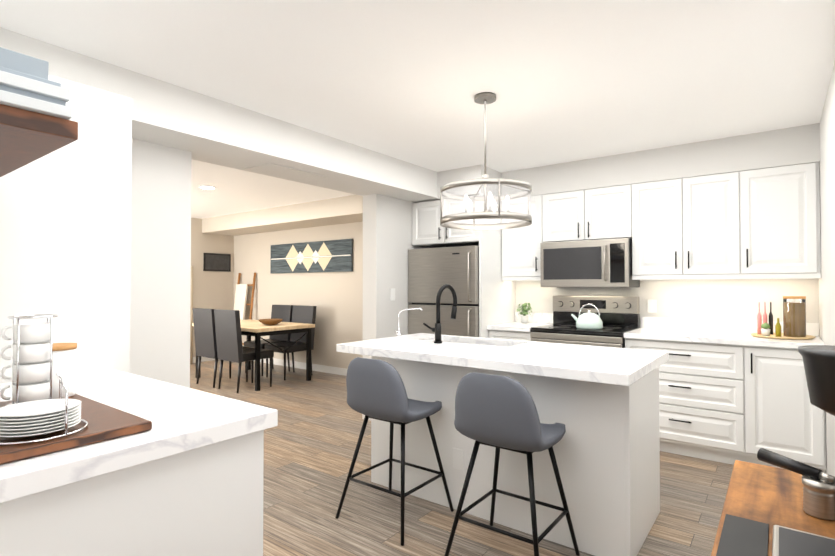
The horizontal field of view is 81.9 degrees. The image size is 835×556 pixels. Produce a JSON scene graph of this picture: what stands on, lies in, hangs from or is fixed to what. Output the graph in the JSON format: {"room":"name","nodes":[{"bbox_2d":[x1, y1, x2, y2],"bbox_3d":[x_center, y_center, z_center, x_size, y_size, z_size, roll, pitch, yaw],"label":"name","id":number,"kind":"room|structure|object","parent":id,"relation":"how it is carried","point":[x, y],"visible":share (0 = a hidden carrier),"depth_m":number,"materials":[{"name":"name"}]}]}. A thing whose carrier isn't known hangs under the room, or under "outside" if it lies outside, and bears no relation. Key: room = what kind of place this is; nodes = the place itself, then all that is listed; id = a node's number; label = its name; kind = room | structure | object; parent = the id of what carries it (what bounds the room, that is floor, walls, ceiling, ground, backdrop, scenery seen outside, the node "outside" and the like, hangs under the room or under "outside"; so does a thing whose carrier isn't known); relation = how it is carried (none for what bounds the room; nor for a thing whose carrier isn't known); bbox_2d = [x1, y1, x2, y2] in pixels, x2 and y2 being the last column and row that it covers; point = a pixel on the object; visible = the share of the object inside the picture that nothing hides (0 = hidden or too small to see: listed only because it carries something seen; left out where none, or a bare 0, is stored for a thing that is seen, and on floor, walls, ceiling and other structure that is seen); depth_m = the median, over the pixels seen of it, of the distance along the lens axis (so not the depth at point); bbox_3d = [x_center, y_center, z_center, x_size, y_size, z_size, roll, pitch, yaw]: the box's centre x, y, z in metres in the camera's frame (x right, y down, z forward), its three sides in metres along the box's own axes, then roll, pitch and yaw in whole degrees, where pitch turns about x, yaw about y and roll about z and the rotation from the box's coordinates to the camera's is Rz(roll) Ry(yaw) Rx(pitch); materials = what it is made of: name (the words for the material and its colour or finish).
{"room":"kitchen","nodes":[
{"label":"kitchen","id":0,"kind":"room"},
{"bbox_2d":[0,74,131,383],"bbox_3d":[-2.492,0.230,1.269,0.660,2.180,2.945,-1,-1,37],"label":"wall block","id":1,"kind":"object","parent":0,"point":[65,234],"visible":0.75,"depth_m":2.09,"materials":[{"name":"white paint"}]},
{"bbox_2d":[130,139,191,387],"bbox_3d":[-2.636,0.238,1.775,0.180,2.180,3.580,-1,-1,37],"label":"wall","id":2,"kind":"structure","parent":0,"point":[160,285],"depth_m":3.00,"materials":[{"name":"white paint"}]},
{"bbox_2d":[191,218,233,356],"bbox_3d":[-5.449,0.173,5.972,0.120,2.440,6.900,-1,-1,37],"label":"wall","id":3,"kind":"structure","parent":0,"point":[212,289],"depth_m":8.33,"materials":[{"name":"beige paint"}]},
{"bbox_2d":[190,266,192,363],"bbox_3d":[-3.851,0.613,7.888,0.076,1.620,0.335,-1,-1,37],"label":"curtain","id":4,"kind":"object","parent":3,"relation":"hanging from","point":[191,328],"visible":0.1,"depth_m":7.97,"materials":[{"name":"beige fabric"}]},
{"bbox_2d":[193,357,218,362],"bbox_3d":[-5.399,1.343,5.907,0.015,0.100,6.885,-1,-1,37],"label":"baseboard","id":5,"kind":"structure","parent":3,"relation":"attached to","point":[203,359],"depth_m":8.23,"materials":[{"name":"white"}]},
{"bbox_2d":[203,253,230,271],"bbox_3d":[-3.507,-0.273,8.435,0.022,0.310,0.500,-1,-1,37],"label":"picture frame","id":6,"kind":"object","parent":3,"relation":"attached to","point":[216,262],"visible":0.98,"depth_m":8.42,"materials":[{"name":"black"}]},
{"bbox_2d":[233,222,362,368],"bbox_3d":[-1.852,0.200,7.657,5.640,2.440,0.120,-1,-1,37],"label":"wall","id":7,"kind":"structure","parent":0,"point":[335,298],"depth_m":7.36,"materials":[{"name":"beige paint"}]},
{"bbox_2d":[254,358,346,375],"bbox_3d":[-1.487,1.364,7.280,4.616,0.100,0.015,-1,-1,37],"label":"baseboard","id":8,"kind":"structure","parent":7,"relation":"attached to","point":[325,369],"depth_m":7.33,"materials":[{"name":"white"}]},
{"bbox_2d":[270,239,352,272],"bbox_3d":[-1.684,-0.319,7.439,1.880,0.470,0.033,-1,-1,37],"label":"wall art panel","id":9,"kind":"object","parent":7,"relation":"attached to","point":[324,256],"visible":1,"depth_m":7.35,"materials":[{"name":"grey wood"}]},
{"bbox_2d":[362,232,362,357],"bbox_3d":[-0.088,0.293,5.314,0.004,2.180,1.500,-1,-1,37],"label":"wall","id":10,"kind":"structure","parent":0,"point":[362,288],"depth_m":4.72,"materials":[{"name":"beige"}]},
{"bbox_2d":[362,194,429,420],"bbox_3d":[-0.086,0.291,5.162,0.180,2.180,1.260,-1,-1,37],"label":"wall","id":11,"kind":"structure","parent":0,"point":[387,233],"depth_m":4.72,"materials":[{"name":"white paint"}]},
{"bbox_2d":[390,289,394,300],"bbox_3d":[-0.248,0.165,4.795,0.006,0.120,0.075,-1,-1,37],"label":"switch plate","id":12,"kind":"object","parent":11,"relation":"attached to","point":[392,294],"visible":1,"depth_m":4.79,"materials":[{"name":"white plastic"}]},
{"bbox_2d":[0,0,834,218],"bbox_3d":[-1.771,-1.133,3.661,10.600,0.100,7.600,-1,-1,37],"label":"ceiling","id":13,"kind":"structure","parent":0,"point":[564,81],"depth_m":2.52,"materials":[{"name":"white paint"}]},
{"bbox_2d":[198,185,215,188],"bbox_3d":[-2.434,-1.047,5.573,0.190,0.012,0.190,-1,-1,37],"label":"recessed light","id":14,"kind":"object","parent":13,"relation":"in","point":[207,187],"visible":0.98,"depth_m":5.54,"materials":[{"name":"white paint"}]},
{"bbox_2d":[0,27,439,202],"bbox_3d":[-1.571,-0.964,2.919,0.530,0.260,6.660,-1,-1,37],"label":"bulkhead","id":15,"kind":"object","parent":13,"relation":"attached to","point":[204,128],"visible":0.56,"depth_m":3.08,"materials":[{"name":"white paint"}]},
{"bbox_2d":[245,163,326,181],"bbox_3d":[-1.016,-0.818,3.745,0.300,0.006,0.550,-1,-1,37],"label":"air vent","id":16,"kind":"object","parent":15,"relation":"attached to","point":[283,171],"visible":1,"depth_m":3.72,"materials":[{"name":"white"}]},
{"bbox_2d":[202,195,362,235],"bbox_3d":[-1.661,-0.909,7.080,4.620,0.240,0.600,-1,-1,37],"label":"soffit beam","id":17,"kind":"structure","parent":13,"relation":"attached to","point":[339,210],"depth_m":6.96,"materials":[{"name":"beige paint"}]},
{"bbox_2d":[437,165,500,198],"bbox_3d":[0.621,-0.927,4.974,0.500,0.270,0.740,-1,-1,37],"label":"beam","id":18,"kind":"structure","parent":13,"relation":"attached to","point":[459,174],"depth_m":4.68,"materials":[{"name":"white paint"}]},
{"bbox_2d":[440,92,531,229],"bbox_3d":[0.407,-0.707,2.891,0.542,0.774,0.542,-1,-1,37],"label":"pendant lamp","id":19,"kind":"object","parent":13,"relation":"hanging from","point":[491,212],"visible":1,"depth_m":2.83,"materials":[{"name":"silver metal"}]},
{"bbox_2d":[501,123,819,196],"bbox_3d":[1.931,-0.939,4.245,2.470,0.270,0.330,-1,-1,37],"label":"soffit","id":20,"kind":"structure","parent":13,"relation":"attached to","point":[797,145],"depth_m":3.89,"materials":[{"name":"white paint"}]},
{"bbox_2d":[190,360,733,555],"bbox_3d":[-1.771,1.407,3.622,10.600,0.100,7.600,-1,-1,37],"label":"floor","id":21,"kind":"structure","parent":0,"point":[311,440],"depth_m":2.94,"materials":[{"name":"brown wood"}]},
{"bbox_2d":[0,369,277,555],"bbox_3d":[-1.105,0.865,1.557,1.192,0.920,0.670,-1,-1,37],"label":"kitchen counter","id":22,"kind":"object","parent":21,"relation":"on","point":[183,476],"depth_m":1.24,"materials":[{"name":"stone"}]},
{"bbox_2d":[0,394,151,464],"bbox_3d":[-1.030,0.388,1.305,0.590,0.025,0.335,-1,-1,37],"label":"cutting board","id":23,"kind":"object","parent":22,"relation":"on","point":[105,422],"visible":0.69,"depth_m":1.18,"materials":[{"name":"brown wood"}]},
{"bbox_2d":[0,314,57,405],"bbox_3d":[-1.139,0.243,1.420,0.124,0.265,0.130,-1,-1,37],"label":"mugs","id":24,"kind":"object","parent":23,"relation":"on","point":[32,347],"visible":0.94,"depth_m":1.39,"materials":[{"name":"white ceramic"}]},
{"bbox_2d":[0,373,87,444],"bbox_3d":[-0.915,0.307,1.160,0.202,0.126,0.202,-1,-1,37],"label":"plate rack","id":25,"kind":"object","parent":23,"relation":"on","point":[35,418],"visible":1,"depth_m":1.13,"materials":[{"name":"white ceramic"}]},
{"bbox_2d":[49,343,76,398],"bbox_3d":[-1.152,0.295,1.535,0.106,0.165,0.106,-1,-1,37],"label":"canister","id":26,"kind":"object","parent":23,"relation":"on","point":[64,361],"visible":0.56,"depth_m":1.51,"materials":[{"name":"white ceramic"}]},
{"bbox_2d":[192,308,249,387],"bbox_3d":[-2.618,0.901,6.430,0.460,1.001,0.565,-1,-1,37],"label":"dining chair","id":27,"kind":"object","parent":21,"relation":"on","point":[205,332],"visible":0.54,"depth_m":6.22,"materials":[{"name":"grey fabric"}]},
{"bbox_2d":[214,309,273,392],"bbox_3d":[-2.198,0.896,6.114,0.460,1.001,0.565,-1,-1,37],"label":"dining chair","id":28,"kind":"object","parent":21,"relation":"on","point":[228,335],"visible":0.98,"depth_m":5.91,"materials":[{"name":"black leather"}]},
{"bbox_2d":[237,273,255,344],"bbox_3d":[-3.020,0.670,8.310,0.500,1.524,0.210,-1,-1,37],"label":"ladder","id":29,"kind":"object","parent":21,"relation":"on","point":[252,296],"visible":0.27,"depth_m":8.21,"materials":[{"name":"brown wood"}]},
{"bbox_2d":[234,284,247,319],"bbox_3d":[-3.072,0.495,8.318,0.310,0.775,0.113,-1,-1,37],"label":"blanket","id":30,"kind":"object","parent":29,"relation":"hanging from","point":[240,297],"visible":0.64,"depth_m":8.29,"materials":[{"name":"white fabric"}]},
{"bbox_2d":[192,319,314,390],"bbox_3d":[-2.293,1.020,6.693,1.520,0.770,0.930,-1,-1,37],"label":"dining table","id":31,"kind":"object","parent":21,"relation":"on","point":[257,329],"visible":0.58,"depth_m":6.30,"materials":[{"name":"brown wood"}]},
{"bbox_2d":[258,319,282,324],"bbox_3d":[-1.968,0.593,6.449,0.320,0.075,0.320,-1,-1,37],"label":"bowl","id":32,"kind":"object","parent":31,"relation":"on","point":[269,321],"visible":1,"depth_m":6.36,"materials":[{"name":"brown wood"}]},
{"bbox_2d":[244,305,292,375],"bbox_3d":[-2.235,0.914,7.237,0.460,1.001,0.565,-1,-1,37],"label":"dining chair","id":33,"kind":"object","parent":21,"relation":"on","point":[284,312],"visible":0.38,"depth_m":7.30,"materials":[{"name":"black leather"}]},
{"bbox_2d":[265,305,316,379],"bbox_3d":[-1.828,0.909,6.930,0.460,1.001,0.565,-1,-1,37],"label":"dining chair","id":34,"kind":"object","parent":21,"relation":"on","point":[303,314],"visible":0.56,"depth_m":6.99,"materials":[{"name":"grey fabric"}]},
{"bbox_2d":[335,357,453,545],"bbox_3d":[-0.126,0.889,2.739,0.488,0.915,0.482,-1,-1,37],"label":"stool","id":35,"kind":"object","parent":21,"relation":"on","point":[376,389],"visible":1,"depth_m":2.57,"materials":[{"name":"grey fabric"}]},
{"bbox_2d":[408,246,478,336],"bbox_3d":[0.435,0.541,5.014,0.802,1.675,0.803,-1,-1,37],"label":"fridge","id":36,"kind":"object","parent":21,"relation":"on","point":[431,271],"visible":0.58,"depth_m":4.70,"materials":[{"name":"grey metal"}]},
{"bbox_2d":[489,332,531,340],"bbox_3d":[1.038,0.934,4.717,0.441,0.880,0.597,-1,-1,37],"label":"base cabinet","id":37,"kind":"object","parent":21,"relation":"on","point":[525,336],"depth_m":4.47,"materials":[{"name":"white"}]},
{"bbox_2d":[487,320,547,331],"bbox_3d":[1.028,0.474,4.713,0.438,0.040,0.627,-1,-1,37],"label":"countertop","id":38,"kind":"structure","parent":37,"relation":"on","point":[516,326],"depth_m":4.55,"materials":[{"name":"white stone"}]},
{"bbox_2d":[517,303,531,322],"bbox_3d":[1.090,0.351,4.871,0.161,0.209,0.184,-1,-1,37],"label":"potted plant","id":39,"kind":"object","parent":38,"relation":"on","point":[524,316],"visible":1,"depth_m":4.84,"materials":[{"name":"white"}]},
{"bbox_2d":[444,372,579,555],"bbox_3d":[0.448,0.882,2.288,0.488,0.915,0.482,-1,-1,37],"label":"stool","id":40,"kind":"object","parent":21,"relation":"on","point":[498,412],"visible":1,"depth_m":2.12,"materials":[{"name":"grey fabric"}]},
{"bbox_2d":[371,357,660,555],"bbox_3d":[0.542,0.912,2.982,1.615,0.870,0.691,-1,-1,37],"label":"kitchen island","id":41,"kind":"object","parent":21,"relation":"on","point":[601,403],"depth_m":2.48,"materials":[{"name":"wood"}]},
{"bbox_2d":[336,337,655,388],"bbox_3d":[0.349,0.449,2.804,1.790,0.050,0.540,-1,-1,37],"label":"island countertop","id":42,"kind":"structure","parent":41,"relation":"on","point":[598,368],"depth_m":2.54,"materials":[{"name":"white stone"}]},
{"bbox_2d":[394,308,422,337],"bbox_3d":[-0.068,0.324,3.467,0.210,0.219,0.086,-1,-1,37],"label":"filter faucet","id":43,"kind":"object","parent":42,"relation":"on","point":[398,334],"visible":1,"depth_m":3.47,"materials":[{"name":"silver metal"}]},
{"bbox_2d":[423,284,456,342],"bbox_3d":[0.164,0.236,3.244,0.088,0.389,0.313,-1,-1,37],"label":"faucet","id":44,"kind":"object","parent":42,"relation":"on","point":[437,329],"visible":1,"depth_m":3.17,"materials":[{"name":"black metal"}]},
{"bbox_2d":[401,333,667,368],"bbox_3d":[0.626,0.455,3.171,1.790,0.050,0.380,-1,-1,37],"label":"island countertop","id":45,"kind":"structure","parent":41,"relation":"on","point":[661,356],"depth_m":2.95,"materials":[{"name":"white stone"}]},
{"bbox_2d":[468,341,483,344],"bbox_3d":[0.380,0.592,3.317,0.724,0.244,0.344,-1,-1,37],"label":"sink","id":46,"kind":"object","parent":45,"relation":"in","point":[469,342],"depth_m":3.47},
{"bbox_2d":[530,296,639,347],"bbox_3d":[1.490,0.768,4.298,0.780,1.200,0.673,-1,-1,37],"label":"range","id":47,"kind":"object","parent":21,"relation":"on","point":[619,316],"visible":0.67,"depth_m":4.32,"materials":[{"name":"grey metal"}]},
{"bbox_2d":[571,304,602,329],"bbox_3d":[1.475,0.331,4.199,0.271,0.218,0.224,-1,-1,37],"label":"kettle","id":48,"kind":"object","parent":47,"relation":"on","point":[589,320],"visible":1,"depth_m":4.11,"materials":[{"name":"white ceramic"}]},
{"bbox_2d":[625,340,746,464],"bbox_3d":[2.164,0.921,3.869,0.801,0.880,0.597,-1,-1,37],"label":"base cabinet","id":49,"kind":"object","parent":21,"relation":"on","point":[731,391],"depth_m":3.55,"materials":[{"name":"white wood"}]},
{"bbox_2d":[624,328,824,347],"bbox_3d":[2.331,0.459,3.732,1.234,0.040,0.627,-1,-1,37],"label":"countertop","id":50,"kind":"structure","parent":49,"relation":"on","point":[684,335],"depth_m":3.59,"materials":[{"name":"white stone"}]},
{"bbox_2d":[750,333,815,339],"bbox_3d":[2.681,0.427,3.540,0.390,0.016,0.390,-1,-1,37],"label":"tray","id":51,"kind":"object","parent":50,"relation":"on","point":[772,336],"visible":0.71,"depth_m":3.44,"materials":[{"name":"brown wood"}]},
{"bbox_2d":[757,296,805,336],"bbox_3d":[2.677,0.280,3.543,0.291,0.292,0.231,-1,-1,37],"label":"bottles","id":52,"kind":"object","parent":51,"relation":"on","point":[794,319],"visible":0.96,"depth_m":3.49,"materials":[{"name":"brown wood"}]},
{"bbox_2d":[711,460,834,555],"bbox_3d":[0.704,0.924,0.233,1.060,0.760,2.350,-1,-1,37],"label":"console table","id":53,"kind":"object","parent":21,"relation":"on","point":[771,496],"visible":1,"depth_m":1.20,"materials":[{"name":"brown wood"}]},
{"bbox_2d":[716,514,768,555],"bbox_3d":[0.601,0.552,0.898,0.082,0.004,0.520,-1,-1,37],"label":"mat","id":54,"kind":"object","parent":53,"relation":"on","point":[740,536],"visible":1,"depth_m":1.02,"materials":[{"name":"grey fabric"}]},
{"bbox_2d":[757,448,834,519],"bbox_3d":[0.928,0.500,1.180,0.157,0.116,0.110,-1,-1,37],"label":"saucepan","id":55,"kind":"object","parent":53,"relation":"on","point":[819,493],"visible":1,"depth_m":1.13,"materials":[{"name":"metal"}]},
{"bbox_2d":[772,525,834,555],"bbox_3d":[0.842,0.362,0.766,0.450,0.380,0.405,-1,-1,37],"label":"book","id":56,"kind":"object","parent":53,"relation":"on","point":[786,541],"visible":1,"depth_m":0.93,"materials":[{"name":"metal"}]},
{"bbox_2d":[798,345,834,415],"bbox_3d":[1.061,0.367,1.155,0.228,0.382,0.216,-1,-1,37],"label":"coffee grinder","id":57,"kind":"object","parent":53,"relation":"on","point":[819,364],"visible":1,"depth_m":1.15,"materials":[{"name":"black plastic"}]},
{"bbox_2d":[747,348,825,472],"bbox_3d":[2.659,0.915,3.497,0.437,0.880,0.597,-1,-1,37],"label":"base cabinet","id":58,"kind":"object","parent":21,"relation":"on","point":[782,419],"depth_m":3.27,"materials":[{"name":"white wood"}]},
{"bbox_2d":[515,278,818,327],"bbox_3d":[1.695,0.153,4.687,3.600,2.440,0.120,-1,-1,37],"label":"wall","id":59,"kind":"structure","parent":0,"point":[732,299],"depth_m":4.07,"materials":[{"name":"white"}]},
{"bbox_2d":[412,194,499,249],"bbox_3d":[0.479,-0.565,5.092,0.817,0.450,0.707,-1,-1,37],"label":"upper cabinet","id":60,"kind":"object","parent":59,"relation":"attached to","point":[427,231],"depth_m":4.83,"materials":[{"name":"white wood"}]},
{"bbox_2d":[500,195,543,277],"bbox_3d":[1.115,-0.401,4.849,0.430,0.785,0.327,-1,-1,37],"label":"upper cabinet","id":61,"kind":"object","parent":59,"relation":"attached to","point":[519,247],"depth_m":4.70,"materials":[{"name":"white wood"}]},
{"bbox_2d":[544,184,631,242],"bbox_3d":[1.606,-0.570,4.481,0.800,0.460,0.327,-1,-1,37],"label":"upper cabinet","id":62,"kind":"object","parent":59,"relation":"attached to","point":[606,212],"depth_m":4.32,"materials":[{"name":"white wood"}]},
{"bbox_2d":[540,238,639,286],"bbox_3d":[1.569,-0.123,4.417,0.774,0.415,0.464,-1,-1,37],"label":"microwave","id":63,"kind":"object","parent":62,"relation":"attached to","point":[598,263],"visible":1,"depth_m":4.24,"materials":[{"name":"grey metal"}]},
{"bbox_2d":[647,300,656,312],"bbox_3d":[2.087,0.250,4.280,0.075,0.115,0.004,-1,-1,37],"label":"outlet","id":64,"kind":"object","parent":59,"relation":"attached to","point":[652,306],"visible":1,"depth_m":4.28,"materials":[{"name":"white plastic"}]},
{"bbox_2d":[515,312,818,335],"bbox_3d":[2.020,0.398,4.345,2.468,0.100,0.022,-1,-1,37],"label":"backsplash","id":65,"kind":"structure","parent":59,"relation":"attached to","point":[536,318],"depth_m":4.07,"materials":[{"name":"white stone"}]},
{"bbox_2d":[630,171,743,277],"bbox_3d":[2.233,-0.415,4.007,0.770,0.785,0.327,-1,-1,37],"label":"upper cabinet","id":66,"kind":"object","parent":59,"relation":"attached to","point":[690,227],"depth_m":3.85,"materials":[{"name":"white wood"}]},
{"bbox_2d":[740,162,820,277],"bbox_3d":[2.728,-0.420,3.635,0.467,0.785,0.327,-1,-1,37],"label":"upper cabinet","id":67,"kind":"object","parent":59,"relation":"attached to","point":[764,223],"depth_m":3.49,"materials":[{"name":"white wood"}]},
{"bbox_2d":[819,62,834,476],"bbox_3d":[2.317,0.121,2.604,0.100,2.440,2.460,-1,-1,37],"label":"wall","id":68,"kind":"structure","parent":0,"point":[827,239],"depth_m":2.88,"materials":[{"name":"white paint"}]},
{"bbox_3d":[-1.345,0.230,1.229,1.220,2.180,0.140,-1,-1,37],"label":"wall","id":69,"kind":"structure","parent":0,"visible":0},
{"bbox_2d":[0,104,77,176],"bbox_3d":[-1.335,-0.380,1.458,0.967,0.047,0.217,-1,-1,37],"label":"floating shelf","id":70,"kind":"object","parent":69,"relation":"attached to","point":[27,137],"visible":1,"depth_m":1.23,"materials":[{"name":"brown wood"}]},
{"bbox_2d":[0,47,71,119],"bbox_3d":[-1.243,-0.493,1.385,0.770,0.175,0.185,-1,-1,37],"label":"books","id":71,"kind":"object","parent":70,"relation":"on","point":[26,84],"visible":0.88,"depth_m":1.20,"materials":[{"name":"grey"}]}
]}

